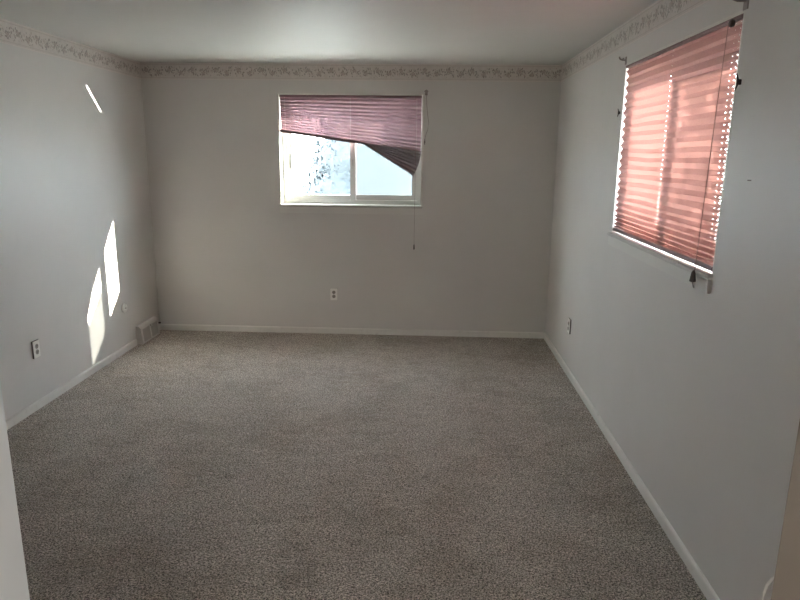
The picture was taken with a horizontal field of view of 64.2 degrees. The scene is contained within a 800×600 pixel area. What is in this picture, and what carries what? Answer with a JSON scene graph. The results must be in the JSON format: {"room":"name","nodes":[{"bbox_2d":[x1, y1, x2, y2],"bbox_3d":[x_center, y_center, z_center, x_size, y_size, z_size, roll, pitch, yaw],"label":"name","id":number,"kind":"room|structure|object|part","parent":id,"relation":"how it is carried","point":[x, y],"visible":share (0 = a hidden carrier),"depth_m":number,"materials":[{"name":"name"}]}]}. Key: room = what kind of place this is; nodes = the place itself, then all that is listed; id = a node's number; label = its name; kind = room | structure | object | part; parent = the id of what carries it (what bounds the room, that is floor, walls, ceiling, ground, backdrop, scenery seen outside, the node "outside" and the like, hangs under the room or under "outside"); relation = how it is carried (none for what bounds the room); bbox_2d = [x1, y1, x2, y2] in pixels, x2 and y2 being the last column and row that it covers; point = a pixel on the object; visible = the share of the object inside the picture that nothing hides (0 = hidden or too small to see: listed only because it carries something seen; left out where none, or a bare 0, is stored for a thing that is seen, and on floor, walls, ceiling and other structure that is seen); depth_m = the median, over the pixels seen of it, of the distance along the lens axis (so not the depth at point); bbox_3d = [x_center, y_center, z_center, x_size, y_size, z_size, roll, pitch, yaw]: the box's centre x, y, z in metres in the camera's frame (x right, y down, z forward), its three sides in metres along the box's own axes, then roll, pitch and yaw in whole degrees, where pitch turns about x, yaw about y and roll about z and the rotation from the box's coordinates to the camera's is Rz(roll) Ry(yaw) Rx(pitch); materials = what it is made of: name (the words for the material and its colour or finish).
{"room":"empty bedroom","nodes":[
{"label":"empty bedroom","id":0,"kind":"room"},
{"bbox_2d":[0,30,158,419],"bbox_3d":[-2.536,-0.309,3.275,0.220,2.440,5.390,1,13,2],"label":"wall","id":1,"kind":"structure","parent":0,"point":[76,233],"depth_m":4.53,"materials":[{"name":"grey paint"}]},
{"bbox_2d":[31,339,40,358],"bbox_3d":[-2.394,0.323,4.197,0.016,0.115,0.070,1,13,2],"label":"wall outlet","id":2,"kind":"object","parent":1,"relation":"attached to","point":[35,345],"visible":1,"depth_m":4.18,"materials":[{"name":"white plastic"}]},
{"bbox_2d":[0,18,140,78],"bbox_3d":[-2.410,-1.440,3.073,0.002,0.142,5.270,1,13,2],"label":"wallpaper border","id":3,"kind":"object","parent":1,"relation":"attached to","point":[11,33],"visible":1,"depth_m":4.45,"materials":[{"name":"grey paper"}]},
{"bbox_2d":[6,339,137,429],"bbox_3d":[-2.441,0.899,3.343,0.013,0.056,4.755,1,13,2],"label":"baseboard","id":4,"kind":"structure","parent":1,"relation":"attached to","point":[54,394],"depth_m":4.54,"materials":[{"name":"paint"}]},
{"bbox_2d":[121,303,126,312],"bbox_3d":[-2.334,0.068,5.415,0.026,0.080,0.080,1,13,2],"label":"round wall plate","id":5,"kind":"object","parent":1,"relation":"attached to","point":[124,306],"visible":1,"depth_m":5.40,"materials":[{"name":"white plastic"}]},
{"bbox_2d":[135,317,159,344],"bbox_3d":[-2.301,0.276,5.838,0.066,0.164,0.363,1,13,2],"label":"air vent","id":6,"kind":"object","parent":1,"relation":"in","point":[148,329],"visible":1,"depth_m":5.78,"materials":[{"name":"white metal"}]},
{"bbox_2d":[143,326,150,340],"bbox_3d":[-2.286,0.303,5.761,0.016,0.114,0.138,1,13,2],"label":"grille","id":7,"kind":"object","parent":6,"relation":"attached to","point":[146,329],"depth_m":5.76,"materials":[{"name":"grey metal"}]},
{"bbox_2d":[151,321,158,335],"bbox_3d":[-2.278,0.266,5.921,0.016,0.114,0.128,1,13,2],"label":"grille","id":8,"kind":"object","parent":6,"relation":"attached to","point":[154,324],"depth_m":5.92,"materials":[{"name":"grey metal"}]},
{"bbox_2d":[0,0,657,64],"bbox_3d":[-0.564,-1.556,3.015,4.131,0.150,5.610,1,13,2],"label":"ceiling","id":9,"kind":"structure","parent":0,"point":[506,32],"depth_m":3.98,"materials":[{"name":"white paint"}]},
{"bbox_2d":[141,63,560,332],"bbox_3d":[-0.459,-0.891,5.928,4.131,2.440,0.220,1,13,2],"label":"wall","id":10,"kind":"structure","parent":0,"point":[225,252],"depth_m":5.86,"materials":[{"name":"grey paint"}]},
{"bbox_2d":[330,288,337,299],"bbox_3d":[-0.622,-0.054,6.005,0.070,0.115,0.016,1,13,2],"label":"wall outlet","id":11,"kind":"object","parent":10,"relation":"attached to","point":[333,291],"visible":1,"depth_m":6.00,"materials":[{"name":"white plastic"}]},
{"bbox_2d":[277,93,423,214],"bbox_3d":[-0.438,-1.328,5.834,1.306,1.050,0.288,1,13,2],"label":"window","id":12,"kind":"structure","parent":10,"relation":"in","point":[378,185],"depth_m":5.89,"materials":[{"name":"white paint"}]},
{"bbox_3d":[-0.721,-1.369,5.846,0.633,0.887,0.040,1,13,2],"label":"sash","id":13,"kind":"part","parent":12,"relation":"part of","materials":[{"name":"grey plastic"}]},
{"bbox_2d":[279,95,421,248],"bbox_3d":[-0.447,-1.142,5.757,1.268,1.354,0.080,1,13,2],"label":"blind","id":14,"kind":"object","parent":12,"relation":"attached to","point":[385,124],"visible":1,"depth_m":5.68,"materials":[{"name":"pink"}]},
{"bbox_3d":[-0.478,-1.322,5.737,1.202,0.400,0.023,1,13,2],"label":"rail","id":15,"kind":"part","parent":14,"relation":"part of","materials":[{"name":"red"}]},
{"bbox_3d":[-0.437,-1.797,5.631,1.264,0.021,0.034,1,13,2],"label":"head rail","id":16,"kind":"part","parent":14,"relation":"part of","materials":[{"name":"red"}]},
{"bbox_3d":[0.136,-1.097,5.725,0.004,1.205,0.043,2,13,4],"label":"pull cord","id":17,"kind":"part","parent":14,"relation":"part of","materials":[{"name":"white fabric"}]},
{"bbox_3d":[-0.443,-0.883,5.935,1.306,0.022,0.288,1,13,2],"label":"sill","id":18,"kind":"part","parent":12,"relation":"part of","materials":[{"name":"grey paint"}]},
{"bbox_3d":[-0.143,-1.366,5.863,0.617,0.887,0.040,1,13,2],"label":"sash","id":19,"kind":"part","parent":12,"relation":"part of","materials":[{"name":"grey plastic"}]},
{"bbox_2d":[140,63,561,81],"bbox_3d":[-0.452,-1.987,5.564,3.691,0.142,0.002,1,13,2],"label":"wallpaper border","id":20,"kind":"object","parent":10,"relation":"attached to","point":[153,71],"visible":1,"depth_m":5.56,"materials":[{"name":"grey paper"}]},
{"bbox_2d":[160,324,543,338],"bbox_3d":[-0.478,0.296,6.080,3.665,0.056,0.013,1,13,2],"label":"baseboard","id":21,"kind":"structure","parent":10,"relation":"attached to","point":[501,334],"depth_m":6.07,"materials":[{"name":"paint"}]},
{"bbox_2d":[7,330,706,599],"bbox_3d":[-0.592,0.954,3.588,4.131,0.120,5.610,1,13,2],"label":"floor","id":22,"kind":"structure","parent":0,"point":[190,465],"depth_m":3.35,"materials":[{"name":"beige carpet"}]},
{"bbox_2d":[545,0,799,599],"bbox_3d":[1.371,-0.229,3.117,0.220,2.440,5.390,1,13,2],"label":"wall","id":23,"kind":"structure","parent":0,"point":[699,391],"depth_m":2.51,"materials":[{"name":"grey paint"}]},
{"bbox_2d":[567,318,570,333],"bbox_3d":[1.319,0.203,4.979,0.016,0.115,0.070,1,13,2],"label":"wall outlet","id":24,"kind":"object","parent":23,"relation":"attached to","point":[569,319],"visible":1,"depth_m":4.96,"materials":[{"name":"white plastic"}]},
{"bbox_2d":[544,333,719,599],"bbox_3d":[1.244,0.917,3.445,0.013,0.056,5.270,1,13,2],"label":"baseboard","id":25,"kind":"structure","parent":23,"relation":"attached to","point":[702,582],"depth_m":3.18,"materials":[{"name":"paint"}]},
{"bbox_2d":[561,0,709,81],"bbox_3d":[1.276,-1.365,2.924,0.002,0.142,5.270,1,13,2],"label":"wallpaper border","id":26,"kind":"object","parent":23,"relation":"attached to","point":[660,13],"visible":1,"depth_m":3.59,"materials":[{"name":"grey paper"}]},
{"bbox_2d":[607,10,744,293],"bbox_3d":[1.386,-0.693,3.105,0.288,1.051,1.438,1,13,2],"label":"window","id":27,"kind":"structure","parent":23,"relation":"in","point":[680,269],"depth_m":2.97,"materials":[{"name":"white paint"}]},
{"bbox_3d":[1.381,-0.247,3.207,0.288,0.022,1.438,1,13,2],"label":"sill","id":28,"kind":"part","parent":27,"relation":"part of","materials":[{"name":"grey paint"}]},
{"bbox_2d":[613,13,743,287],"bbox_3d":[1.256,-0.692,3.110,0.079,1.032,1.403,1,13,2],"label":"blind","id":29,"kind":"object","parent":27,"relation":"attached to","point":[681,97],"visible":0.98,"depth_m":2.89,"materials":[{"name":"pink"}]},
{"bbox_3d":[1.273,-0.277,3.204,0.020,0.018,1.400,1,13,2],"label":"rail","id":30,"kind":"part","parent":29,"relation":"part of","materials":[{"name":"red"}]},
{"bbox_3d":[1.287,-1.188,2.996,0.030,0.014,1.403,1,13,2],"label":"head rail","id":31,"kind":"part","parent":29,"relation":"part of","materials":[{"name":"red"}]},
{"bbox_3d":[1.212,-0.569,2.490,0.007,0.942,0.023,-11,17,-41],"label":"pull cord","id":32,"kind":"part","parent":29,"relation":"part of","materials":[{"name":"fabric"}]},
{"bbox_2d":[734,73,741,90],"bbox_3d":[1.230,-0.793,2.320,0.020,0.061,0.012,1,13,2],"label":"cleat","id":33,"kind":"object","parent":23,"relation":"attached to","point":[738,81],"visible":1,"depth_m":2.32,"materials":[{"name":"grey plastic"}]},
{"bbox_2d":[733,0,748,10],"bbox_3d":[1.211,-1.071,2.289,0.066,0.054,0.054,1,13,2],"label":"curtain rod bracket","id":34,"kind":"object","parent":23,"relation":"attached to","point":[746,2],"visible":1,"depth_m":2.28,"materials":[{"name":"silver metal"}]},
{"bbox_3d":[1.242,-1.069,2.288,0.004,0.053,0.036,1,13,2],"label":"plate","id":35,"kind":"part","parent":34,"relation":"part of","materials":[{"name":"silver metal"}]},
{"bbox_3d":[-0.698,0.315,0.629,3.691,2.440,0.120,1,13,2],"label":"wall","id":36,"kind":"structure","parent":0,"visible":0},
{"bbox_2d":[0,382,799,599],"bbox_3d":[-0.016,0.506,0.635,0.822,2.080,0.132,1,13,2],"label":"door frame","id":37,"kind":"structure","parent":36,"relation":"in","point":[13,576],"depth_m":0.63,"materials":[{"name":"white paint"}]},
{"bbox_2d":[762,577,773,599],"bbox_3d":[0.404,0.880,0.804,0.029,1.280,0.076,5,14,18],"label":"cable","id":38,"kind":"object","parent":36,"relation":"attached to","point":[771,579],"visible":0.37,"depth_m":0.71,"materials":[{"name":"white plastic"}]},
{"label":"outside","id":39,"kind":"structure","parent":0,"visible":0},
{"bbox_2d":[294,176,719,221],"bbox_3d":[3.325,-2.283,20.727,70.000,0.150,90.000,1,13,2],"label":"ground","id":40,"kind":"structure","parent":39,"point":[297,182],"depth_m":49.30,"materials":[{"name":"white snow"}]},
{"bbox_2d":[295,138,349,194],"bbox_3d":[-0.811,-3.635,15.016,4.221,4.947,4.202,1,13,2],"label":"tree","id":41,"kind":"object","parent":40,"relation":"on","point":[332,176],"visible":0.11,"depth_m":13.99,"materials":[{"name":"grey plant"}]}
]}

